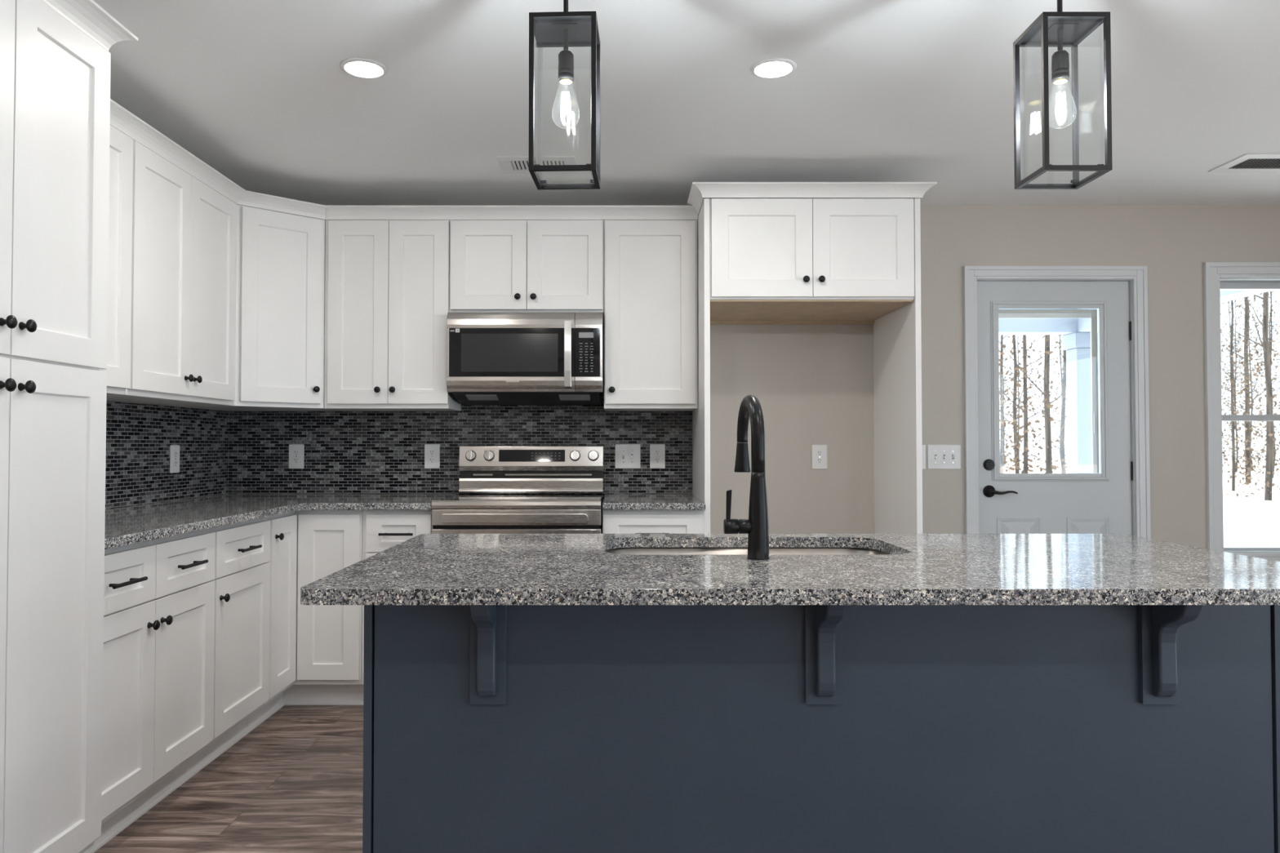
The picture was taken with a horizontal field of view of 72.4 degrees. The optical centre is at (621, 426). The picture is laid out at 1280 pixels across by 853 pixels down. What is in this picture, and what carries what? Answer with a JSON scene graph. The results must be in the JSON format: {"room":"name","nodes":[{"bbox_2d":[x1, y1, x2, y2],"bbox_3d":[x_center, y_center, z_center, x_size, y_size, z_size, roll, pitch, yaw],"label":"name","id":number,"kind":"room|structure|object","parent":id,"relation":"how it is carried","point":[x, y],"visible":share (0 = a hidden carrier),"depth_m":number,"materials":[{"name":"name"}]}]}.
{"room":"kitchen","nodes":[
{"label":"kitchen","id":0,"kind":"room"},
{"bbox_2d":[106,400,226,509],"bbox_3d":[-2.160,-0.047,0.016,0.150,2.460,9.530,0,-1,0],"label":"wall","id":1,"kind":"structure","parent":0,"point":[109,401],"depth_m":3.96,"materials":[{"name":"beige paint"}]},
{"bbox_2d":[99,124,133,395],"bbox_3d":[-1.917,-0.585,2.772,0.330,0.928,0.728,0,-1,0],"label":"upper cabinet","id":2,"kind":"object","parent":1,"relation":"attached to","point":[121,145],"visible":0.23,"depth_m":3.06,"materials":[{"name":"white paint"}]},
{"bbox_2d":[105,400,228,509],"bbox_3d":[-2.080,0.114,3.496,0.008,0.435,2.246,0,-1,0],"label":"tile backsplash","id":3,"kind":"structure","parent":1,"relation":"attached to","point":[140,437],"depth_m":3.95,"materials":[{"name":"black tile"}]},
{"bbox_2d":[169,444,179,473],"bbox_3d":[-2.071,0.151,4.058,0.009,0.128,0.080,0,-1,0],"label":"wall outlet","id":4,"kind":"object","parent":3,"relation":"attached to","point":[174,449],"visible":1,"depth_m":4.05,"materials":[{"name":"white plastic"}]},
{"bbox_2d":[173,460,177,466],"bbox_3d":[-2.068,0.172,4.057,0.003,0.029,0.033,0,-1,0],"label":"receptacle","id":5,"kind":"object","parent":4,"relation":"attached to","point":[175,462],"depth_m":4.06,"materials":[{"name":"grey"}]},
{"bbox_2d":[173,451,177,457],"bbox_3d":[-2.068,0.130,4.058,0.003,0.029,0.033,0,-1,0],"label":"receptacle","id":6,"kind":"object","parent":4,"relation":"attached to","point":[175,453],"depth_m":4.06,"materials":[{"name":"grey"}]},
{"bbox_2d":[106,140,236,405],"bbox_3d":[-1.901,-0.568,3.574,0.362,0.928,0.873,0,-1,0],"label":"upper cabinet","id":7,"kind":"object","parent":1,"relation":"attached to","point":[184,264],"visible":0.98,"depth_m":3.48,"materials":[{"name":"white paint"}]},
{"bbox_2d":[93,705,363,852],"bbox_3d":[1.308,1.243,-0.011,7.085,0.120,9.530,0,-1,0],"label":"floor","id":8,"kind":"structure","parent":0,"point":[294,783],"depth_m":2.94,"materials":[{"name":"brown wood"}]},
{"bbox_2d":[0,0,111,852],"bbox_3d":[-1.721,0.094,1.984,0.716,2.262,0.770,0,-1,0],"label":"pantry cabinet","id":9,"kind":"object","parent":8,"relation":"on","point":[55,78],"visible":1,"depth_m":2.15,"materials":[{"name":"white paint"}]},
{"bbox_2d":[42,0,137,51],"bbox_3d":[-1.718,-1.068,2.038,0.724,0.060,0.829,0,-1,0],"label":"crown molding","id":10,"kind":"structure","parent":9,"relation":"attached to","point":[87,15],"depth_m":2.30,"materials":[{"name":"white paint"}]},
{"bbox_2d":[93,528,215,842],"bbox_3d":[-1.746,0.795,2.739,0.664,0.892,0.762,0,-1,0],"label":"base cabinet","id":11,"kind":"object","parent":8,"relation":"on","point":[159,597],"visible":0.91,"depth_m":2.73,"materials":[{"name":"white paint"}]},
{"bbox_2d":[83,700,363,852],"bbox_3d":[-1.198,1.241,3.170,0.695,0.018,1.639,0,-1,0],"label":"trim","id":12,"kind":"structure","parent":8,"relation":"on","point":[129,820],"depth_m":3.19,"materials":[{"name":"white paint"}]},
{"bbox_2d":[186,516,270,772],"bbox_3d":[-1.746,0.808,3.370,0.664,0.892,0.496,0,-1,0],"label":"base cabinet","id":13,"kind":"object","parent":8,"relation":"on","point":[242,580],"visible":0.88,"depth_m":3.33,"materials":[{"name":"white paint"}]},
{"bbox_2d":[247,510,363,726],"bbox_3d":[-1.622,0.824,4.112,0.912,0.892,0.984,0,-1,0],"label":"base cabinet","id":14,"kind":"object","parent":8,"relation":"on","point":[315,651],"visible":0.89,"depth_m":3.90,"materials":[{"name":"white paint"}]},
{"bbox_2d":[104,493,457,550],"bbox_3d":[-1.460,0.348,3.490,1.229,0.031,2.245,0,-1,0],"label":"countertop","id":15,"kind":"structure","parent":14,"relation":"on","point":[131,525],"depth_m":3.63,"materials":[{"name":"stone"}]},
{"bbox_2d":[361,509,435,684],"bbox_3d":[-1.006,0.827,4.236,0.316,0.892,0.736,0,-1,0],"label":"base cabinet","id":16,"kind":"object","parent":8,"relation":"on","point":[382,530],"visible":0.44,"depth_m":3.91,"materials":[{"name":"white paint"}]},
{"bbox_2d":[431,445,603,533],"bbox_3d":[-0.467,0.667,4.216,0.752,1.150,0.762,0,-1,0],"label":"range","id":17,"kind":"object","parent":8,"relation":"on","point":[503,489],"visible":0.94,"depth_m":4.47,"materials":[{"name":"silver metal"}]},
{"bbox_2d":[439,493,603,503],"bbox_3d":[-0.467,0.354,4.210,0.744,0.026,0.628,0,-1,0],"label":"cooktop","id":18,"kind":"object","parent":17,"relation":"in","point":[460,498],"depth_m":4.07,"materials":[{"name":"black glass"}]},
{"bbox_2d":[602,510,704,533],"bbox_3d":[0.144,0.827,4.236,0.460,0.892,0.736,0,-1,0],"label":"base cabinet","id":19,"kind":"object","parent":8,"relation":"on","point":[614,522],"visible":0.23,"depth_m":3.91,"materials":[{"name":"white paint"}]},
{"bbox_2d":[602,493,705,510],"bbox_3d":[0.144,0.364,4.249,0.460,0.031,0.726,0,-1,0],"label":"countertop","id":20,"kind":"structure","parent":19,"relation":"on","point":[611,501],"depth_m":3.94,"materials":[{"name":"stone"}]},
{"bbox_2d":[692,198,710,533],"bbox_3d":[0.389,0.121,4.292,0.026,2.306,0.668,0,-1,0],"label":"panel","id":21,"kind":"object","parent":8,"relation":"on","point":[700,415],"visible":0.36,"depth_m":4.06,"materials":[{"name":"white paint"}]},
{"bbox_2d":[362,604,1279,852],"bbox_3d":[0.435,0.787,2.172,1.982,0.884,0.854,0,-1,0],"label":"kitchen island","id":22,"kind":"object","parent":8,"relation":"on","point":[487,728],"visible":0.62,"depth_m":1.89,"materials":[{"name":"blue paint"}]},
{"bbox_2d":[300,533,1279,604],"bbox_3d":[0.456,0.329,2.139,2.121,0.030,1.019,0,-1,0],"label":"island countertop","id":23,"kind":"structure","parent":22,"relation":"on","point":[423,569],"depth_m":1.81,"materials":[{"name":"stone"}]},
{"bbox_2d":[723,395,769,559],"bbox_3d":[0.297,0.118,2.166,0.108,0.393,0.238,0,-1,0],"label":"faucet","id":24,"kind":"object","parent":23,"relation":"on","point":[757,527],"visible":1,"depth_m":2.06,"materials":[{"name":"black metal"}]},
{"bbox_2d":[606,547,890,555],"bbox_3d":[0.345,0.459,2.342,0.822,0.221,0.456,0,-1,0],"label":"sink","id":25,"kind":"object","parent":23,"relation":"in","point":[634,551],"visible":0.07,"depth_m":2.55,"materials":[{"name":"silver metal"}]},
{"bbox_2d":[873,198,922,533],"bbox_3d":[1.348,0.121,4.292,0.026,2.306,0.668,0,-1,0],"label":"panel","id":26,"kind":"object","parent":8,"relation":"on","point":[897,335],"visible":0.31,"depth_m":4.18,"materials":[{"name":"white paint"}]},
{"bbox_2d":[93,0,1279,204],"bbox_3d":[1.308,-1.336,0.043,7.085,0.120,9.530,0,-1,0],"label":"ceiling","id":27,"kind":"structure","parent":0,"point":[259,91],"depth_m":3.20,"materials":[{"name":"white paint"}]},
{"bbox_2d":[339,57,387,78],"bbox_3d":[-0.872,-1.211,2.961,0.156,0.006,0.156,0,-1,0],"label":"recessed light","id":28,"kind":"object","parent":27,"relation":"in","point":[357,67],"visible":1,"depth_m":2.95,"materials":[{"name":"white paint"}]},
{"bbox_2d":[497,155,577,173],"bbox_3d":[-0.378,-1.189,3.981,0.345,0.008,0.240,0,-1,0],"label":"ceiling vent","id":29,"kind":"object","parent":27,"relation":"in","point":[520,163],"visible":0.66,"depth_m":3.94,"materials":[{"name":"white metal"}]},
{"bbox_2d":[528,0,599,189],"bbox_3d":[-0.137,-0.918,2.155,0.160,0.626,0.160,0,-1,2],"label":"pendant light","id":30,"kind":"object","parent":27,"relation":"hanging from","point":[565,28],"visible":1,"depth_m":2.13,"materials":[{"name":"black metal"}]},
{"bbox_2d":[557,49,573,82],"bbox_3d":[-0.137,-0.888,2.154,0.039,0.071,0.039,0,-1,2],"label":"socket","id":31,"kind":"object","parent":30,"relation":"attached to","point":[566,57],"depth_m":2.14,"materials":[{"name":"black metal"}]},
{"bbox_2d":[750,57,796,78],"bbox_3d":[0.514,-1.211,2.961,0.156,0.006,0.156,0,-1,0],"label":"recessed light","id":32,"kind":"object","parent":27,"relation":"in","point":[771,68],"visible":1,"depth_m":2.95,"materials":[{"name":"white plastic"}]},
{"bbox_2d":[1013,0,1112,189],"bbox_3d":[1.081,-0.918,2.155,0.160,0.626,0.160,0,-1,0],"label":"pendant light","id":33,"kind":"object","parent":27,"relation":"hanging from","point":[1060,28],"visible":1,"depth_m":2.14,"materials":[{"name":"black metal"}]},
{"bbox_2d":[1051,49,1069,83],"bbox_3d":[1.081,-0.888,2.154,0.039,0.071,0.039,0,-1,0],"label":"socket","id":34,"kind":"object","parent":33,"relation":"attached to","point":[1060,58],"depth_m":2.14,"materials":[{"name":"black metal"}]},
{"bbox_2d":[1208,153,1279,172],"bbox_3d":[2.917,-1.190,3.956,0.365,0.008,0.250,0,-1,0],"label":"ceiling vent","id":35,"kind":"object","parent":27,"relation":"in","point":[1247,162],"visible":1,"depth_m":3.97,"materials":[{"name":"white metal"}]},
{"bbox_2d":[227,204,1279,548],"bbox_3d":[1.308,0.052,4.705,6.785,2.460,0.150,0,-1,0],"label":"wall","id":36,"kind":"structure","parent":0,"point":[812,384],"depth_m":4.64,"materials":[{"name":"beige paint"}]},
{"bbox_2d":[169,204,345,411],"bbox_3d":[-1.768,-0.552,4.326,0.624,0.928,0.626,0,-1,0],"label":"upper cabinet","id":37,"kind":"object","parent":36,"relation":"attached to","point":[280,354],"visible":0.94,"depth_m":4.14,"materials":[{"name":"white paint"}]},
{"bbox_2d":[110,98,697,219],"bbox_3d":[-1.069,-1.055,3.832,2.814,0.056,1.224,1,-2,-40],"label":"crown molding","id":38,"kind":"structure","parent":37,"relation":"attached to","point":[121,118],"depth_m":4.25,"materials":[{"name":"white paint"}]},
{"bbox_2d":[324,220,461,411],"bbox_3d":[-1.151,-0.549,4.440,0.609,0.928,0.398,0,-1,0],"label":"upper cabinet","id":39,"kind":"object","parent":36,"relation":"attached to","point":[387,282],"visible":0.99,"depth_m":4.28,"materials":[{"name":"white paint"}]},
{"bbox_2d":[227,399,692,499],"bbox_3d":[-0.851,0.168,4.623,2.450,0.625,0.008,0,-1,0],"label":"tile backsplash","id":40,"kind":"structure","parent":36,"relation":"attached to","point":[346,452],"depth_m":4.62,"materials":[{"name":"black tile"}]},
{"bbox_2d":[288,444,304,468],"bbox_3d":[-1.715,0.159,4.614,0.080,0.128,0.009,0,-1,0],"label":"wall outlet","id":41,"kind":"object","parent":40,"relation":"attached to","point":[296,451],"visible":1,"depth_m":4.61,"materials":[{"name":"white plastic"}]},
{"bbox_2d":[293,457,299,463],"bbox_3d":[-1.715,0.180,4.611,0.033,0.029,0.003,0,-1,0],"label":"receptacle","id":42,"kind":"object","parent":41,"relation":"attached to","point":[295,460],"depth_m":4.61,"materials":[{"name":"grey plastic"}]},
{"bbox_2d":[293,449,299,455],"bbox_3d":[-1.715,0.138,4.612,0.033,0.029,0.003,0,-1,0],"label":"receptacle","id":43,"kind":"object","parent":41,"relation":"attached to","point":[295,452],"depth_m":4.61,"materials":[{"name":"grey plastic"}]},
{"bbox_2d":[424,444,439,468],"bbox_3d":[-0.999,0.158,4.614,0.080,0.128,0.009,0,-1,0],"label":"wall outlet","id":44,"kind":"object","parent":40,"relation":"attached to","point":[432,451],"visible":1,"depth_m":4.61,"materials":[{"name":"white plastic"}]},
{"bbox_2d":[428,457,435,462],"bbox_3d":[-0.999,0.179,4.611,0.033,0.029,0.003,0,-1,0],"label":"receptacle","id":45,"kind":"object","parent":44,"relation":"attached to","point":[430,460],"depth_m":4.61,"materials":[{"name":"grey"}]},
{"bbox_2d":[428,449,435,455],"bbox_3d":[-0.999,0.137,4.612,0.033,0.029,0.003,0,-1,0],"label":"receptacle","id":46,"kind":"object","parent":44,"relation":"attached to","point":[431,452],"depth_m":4.61,"materials":[{"name":"grey plastic"}]},
{"bbox_2d":[614,444,640,468],"bbox_3d":[0.033,0.158,4.610,0.134,0.128,0.017,0,-1,0],"label":"light switch","id":47,"kind":"object","parent":40,"relation":"attached to","point":[626,455],"visible":1,"depth_m":4.61,"materials":[{"name":"white plastic"}]},
{"bbox_2d":[649,444,665,468],"bbox_3d":[0.190,0.158,4.614,0.080,0.128,0.009,0,-1,0],"label":"wall outlet","id":48,"kind":"object","parent":40,"relation":"attached to","point":[657,451],"visible":1,"depth_m":4.61,"materials":[{"name":"white plastic"}]},
{"bbox_2d":[654,457,660,462],"bbox_3d":[0.190,0.179,4.611,0.033,0.029,0.003,0,-1,0],"label":"receptacle","id":49,"kind":"object","parent":48,"relation":"attached to","point":[656,460],"depth_m":4.61,"materials":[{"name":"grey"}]},
{"bbox_2d":[654,449,660,455],"bbox_3d":[0.190,0.137,4.612,0.033,0.029,0.003,0,-1,0],"label":"receptacle","id":50,"kind":"object","parent":48,"relation":"attached to","point":[657,452],"depth_m":4.61,"materials":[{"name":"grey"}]},
{"bbox_2d":[449,220,604,322],"bbox_3d":[-0.467,-0.785,4.445,0.757,0.456,0.398,0,-1,0],"label":"upper cabinet","id":51,"kind":"object","parent":36,"relation":"attached to","point":[495,265],"visible":0.96,"depth_m":4.28,"materials":[{"name":"white paint"}]},
{"bbox_2d":[446,311,603,405],"bbox_3d":[-0.466,-0.333,4.396,0.750,0.435,0.462,0,-1,0],"label":"microwave","id":52,"kind":"object","parent":51,"relation":"attached to","point":[494,358],"visible":1,"depth_m":4.21,"materials":[{"name":"silver metal"}]},
{"bbox_2d":[578,342,593,368],"bbox_3d":[-0.169,-0.332,4.206,0.069,0.138,0.001,0,-1,0],"label":"keypad","id":53,"kind":"object","parent":52,"relation":"attached to","point":[585,349],"depth_m":4.21,"materials":[{"name":"grey plastic"}]},
{"bbox_2d":[604,220,697,411],"bbox_3d":[0.143,-0.549,4.440,0.459,0.928,0.398,0,-1,0],"label":"upper cabinet","id":54,"kind":"object","parent":36,"relation":"attached to","point":[651,364],"visible":1,"depth_m":4.28,"materials":[{"name":"white paint"}]},
{"bbox_2d":[709,198,914,324],"bbox_3d":[0.869,-0.790,4.290,0.929,0.484,0.708,0,-1,0],"label":"upper cabinet","id":55,"kind":"object","parent":36,"relation":"attached to","point":[774,261],"visible":0.96,"depth_m":3.97,"materials":[{"name":"white paint"}]},
{"bbox_2d":[687,182,937,213],"bbox_3d":[0.869,-1.062,4.289,1.098,0.056,0.724,0,-1,0],"label":"crown molding","id":56,"kind":"structure","parent":55,"relation":"attached to","point":[699,190],"depth_m":3.96,"materials":[{"name":"white paint"}]},
{"bbox_2d":[812,444,826,469],"bbox_3d":[1.047,0.161,4.622,0.080,0.128,0.009,0,-1,0],"label":"wall outlet","id":57,"kind":"object","parent":36,"relation":"attached to","point":[819,451],"visible":1,"depth_m":4.62,"materials":[{"name":"white plastic"}]},
{"bbox_2d":[816,457,822,463],"bbox_3d":[1.047,0.182,4.620,0.033,0.029,0.003,0,-1,0],"label":"receptacle","id":58,"kind":"object","parent":57,"relation":"attached to","point":[819,460],"depth_m":4.62,"materials":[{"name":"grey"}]},
{"bbox_2d":[816,450,822,455],"bbox_3d":[1.047,0.140,4.621,0.033,0.029,0.003,0,-1,0],"label":"receptacle","id":59,"kind":"object","parent":57,"relation":"attached to","point":[818,452],"depth_m":4.62,"materials":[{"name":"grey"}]},
{"bbox_2d":[922,444,925,469],"bbox_3d":[1.562,0.161,4.619,0.092,0.128,0.017,0,-1,0],"label":"light switch","id":60,"kind":"object","parent":36,"relation":"attached to","point":[923,446],"visible":0.23,"depth_m":4.62,"materials":[{"name":"white plastic"}]},
{"bbox_2d":[927,444,960,469],"bbox_3d":[1.706,0.161,4.619,0.175,0.128,0.017,0,-1,0],"label":"light switch","id":61,"kind":"object","parent":36,"relation":"attached to","point":[939,456],"visible":1,"depth_m":4.62,"materials":[{"name":"white plastic"}]},
{"bbox_2d":[963,266,1151,538],"bbox_3d":[2.300,0.216,4.685,0.968,2.132,0.180,0,-1,0],"label":"door","id":62,"kind":"structure","parent":36,"relation":"in","point":[1116,500],"depth_m":4.64,"materials":[{"name":"white paint"}]},
{"bbox_2d":[1203,262,1279,561],"bbox_3d":[3.617,-0.061,4.687,1.050,1.617,0.151,0,-1,0],"label":"window","id":63,"kind":"structure","parent":36,"relation":"in","point":[1218,277],"depth_m":4.62,"materials":[{"name":"white paint"}]},
{"label":"outside","id":64,"kind":"structure","parent":0,"visible":0},
{"bbox_2d":[1003,459,1279,546],"bbox_3d":[15.000,1.950,14.962,150.000,0.200,150.000,0,-1,0],"label":"ground","id":65,"kind":"structure","parent":64,"point":[1251,521],"depth_m":20.45,"materials":[{"name":"white snow"}]},
{"bbox_2d":[999,334,1017,472],"bbox_3d":[13.124,-3.475,32.684,3.850,11.843,3.820,1,-1,-30],"label":"bare tree","id":66,"kind":"object","parent":65,"relation":"on","point":[1006,355],"visible":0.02,"depth_m":32.20,"materials":[{"name":"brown plant"}]},
{"bbox_2d":[999,334,1022,466],"bbox_3d":[27.211,-3.397,62.979,3.622,12.938,3.827,1,-1,-35],"label":"bare tree","id":67,"kind":"object","parent":65,"relation":"on","point":[1004,454],"visible":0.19,"depth_m":62.81,"materials":[{"name":"brown plant"}]},
{"bbox_2d":[999,337,1022,466],"bbox_3d":[25.064,-2.475,59.196,3.552,10.929,3.525,0,-1,-3],"label":"bare tree","id":68,"kind":"object","parent":65,"relation":"on","point":[1006,337],"visible":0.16,"depth_m":58.69,"materials":[{"name":"brown plant"}]},
{"bbox_2d":[999,334,1038,473],"bbox_3d":[20.787,-5.118,47.424,4.427,15.813,4.677,-1,-1,35],"label":"bare tree","id":69,"kind":"object","parent":65,"relation":"on","point":[1002,418],"visible":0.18,"depth_m":47.57,"materials":[{"name":"brown plant"}]},
{"bbox_2d":[999,334,1053,469],"bbox_3d":[24.316,-3.732,53.455,4.286,13.290,4.320,1,-2,-43],"label":"bare tree","id":70,"kind":"object","parent":65,"relation":"on","point":[1017,348],"visible":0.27,"depth_m":53.54,"materials":[{"name":"brown plant"}]},
{"bbox_2d":[999,334,1056,473],"bbox_3d":[16.114,-4.775,36.096,4.321,14.610,4.091,1,-1,-35],"label":"bare tree","id":71,"kind":"object","parent":65,"relation":"on","point":[1015,386],"visible":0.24,"depth_m":35.66,"materials":[{"name":"brown plant"}]},
{"bbox_2d":[998,334,1066,473],"bbox_3d":[11.644,-5.115,23.437,4.365,14.758,4.132,-1,-2,43],"label":"bare tree","id":72,"kind":"object","parent":65,"relation":"on","point":[1047,405],"visible":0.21,"depth_m":23.26,"materials":[{"name":"brown plant"}]},
{"bbox_2d":[999,334,1066,473],"bbox_3d":[12.955,-4.327,27.543,3.792,13.309,3.931,0,-1,6],"label":"bare tree","id":73,"kind":"object","parent":65,"relation":"on","point":[1025,463],"visible":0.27,"depth_m":27.63,"materials":[{"name":"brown plant"}]},
{"bbox_2d":[1017,334,1066,468],"bbox_3d":[24.621,-4.102,49.448,4.512,13.882,4.478,1,-1,-26],"label":"bare tree","id":74,"kind":"object","parent":65,"relation":"on","point":[1060,340],"visible":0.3,"depth_m":49.34,"materials":[{"name":"brown plant"}]},
{"bbox_2d":[1035,334,1066,473],"bbox_3d":[21.185,-5.491,41.758,3.770,16.265,3.765,0,-1,2],"label":"bare tree","id":75,"kind":"object","parent":65,"relation":"on","point":[1064,470],"visible":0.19,"depth_m":41.63,"materials":[{"name":"brown plant"}]},
{"bbox_2d":[1220,297,1263,466],"bbox_3d":[40.888,-3.657,58.579,4.311,13.359,4.342,0,-1,16],"label":"bare tree","id":76,"kind":"object","parent":65,"relation":"on","point":[1233,372],"visible":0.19,"depth_m":58.60,"materials":[{"name":"brown plant"}]},
{"bbox_2d":[1221,319,1262,476],"bbox_3d":[26.281,-2.788,38.853,3.474,10.686,3.448,-1,-1,25],"label":"bare tree","id":77,"kind":"object","parent":65,"relation":"on","point":[1229,319],"visible":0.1,"depth_m":38.48,"materials":[{"name":"brown plant"}]},
{"bbox_2d":[1220,295,1275,472],"bbox_3d":[34.457,-3.546,48.816,4.128,12.699,4.096,0,-1,12],"label":"bare tree","id":78,"kind":"object","parent":65,"relation":"on","point":[1235,380],"visible":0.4,"depth_m":48.93,"materials":[{"name":"brown plant"}]},
{"bbox_2d":[1221,297,1278,471],"bbox_3d":[31.200,-3.395,44.910,3.942,12.214,3.970,1,-2,-42],"label":"bare tree","id":79,"kind":"object","parent":65,"relation":"on","point":[1239,298],"visible":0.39,"depth_m":44.55,"materials":[{"name":"brown plant"}]},
{"bbox_2d":[1220,290,1279,500],"bbox_3d":[17.763,-4.729,24.171,3.229,13.931,3.225,1,-2,-41],"label":"bare tree","id":80,"kind":"object","parent":65,"relation":"on","point":[1269,439],"visible":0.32,"depth_m":24.09,"materials":[{"name":"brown plant"}]},
{"bbox_2d":[1220,290,1279,483],"bbox_3d":[24.687,-5.706,35.196,4.699,16.492,4.872,0,-1,-9],"label":"bare tree","id":81,"kind":"object","parent":65,"relation":"on","point":[1246,397],"visible":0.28,"depth_m":34.86,"materials":[{"name":"brown plant"}]},
{"bbox_2d":[1220,292,1279,491],"bbox_3d":[20.349,-3.602,28.951,3.882,11.942,3.854,-1,-1,28],"label":"bare tree","id":82,"kind":"object","parent":65,"relation":"on","point":[1233,456],"visible":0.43,"depth_m":28.99,"materials":[{"name":"brown plant"}]},
{"bbox_2d":[1221,293,1279,470],"bbox_3d":[37.103,-3.908,51.892,4.416,13.587,4.382,1,-2,-41],"label":"bare tree","id":83,"kind":"object","parent":65,"relation":"on","point":[1251,393],"visible":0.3,"depth_m":51.78,"materials":[{"name":"brown plant"}]},
{"bbox_2d":[1222,290,1279,478],"bbox_3d":[30.310,-4.146,40.515,4.414,13.581,4.380,1,-1,-23],"label":"bare tree","id":84,"kind":"object","parent":65,"relation":"on","point":[1270,300],"visible":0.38,"depth_m":40.59,"materials":[{"name":"brown plant"}]},
{"bbox_2d":[1239,291,1279,465],"bbox_3d":[45.401,-4.525,60.891,4.489,15.176,4.249,-1,-2,40],"label":"bare tree","id":85,"kind":"object","parent":65,"relation":"on","point":[1269,329],"visible":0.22,"depth_m":60.86,"materials":[{"name":"brown plant"}]},
{"bbox_2d":[1253,290,1279,467],"bbox_3d":[41.409,-3.435,53.803,3.731,12.615,3.532,0,-1,-11],"label":"bare tree","id":86,"kind":"object","parent":65,"relation":"on","point":[1274,291],"visible":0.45,"depth_m":54.38,"materials":[{"name":"brown plant"}]},
{"bbox_3d":[2.150,1.478,5.886,3.700,0.260,2.269,0,-1,0],"label":"floor","id":87,"kind":"structure","parent":65,"relation":"on","visible":0},
{"bbox_2d":[1062,332,1099,473],"bbox_3d":[3.625,0.319,6.865,0.210,2.099,0.210,0,-1,0],"label":"porch post","id":88,"kind":"object","parent":87,"relation":"on","point":[1077,345],"visible":0.33,"depth_m":6.79,"materials":[{"name":"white paint"}]},
{"bbox_2d":[998,290,1270,334],"bbox_3d":[2.000,-0.873,5.880,3.400,0.240,2.159,0,-1,0],"label":"beam","id":89,"kind":"structure","parent":88,"relation":"on","point":[1006,326],"depth_m":6.82,"materials":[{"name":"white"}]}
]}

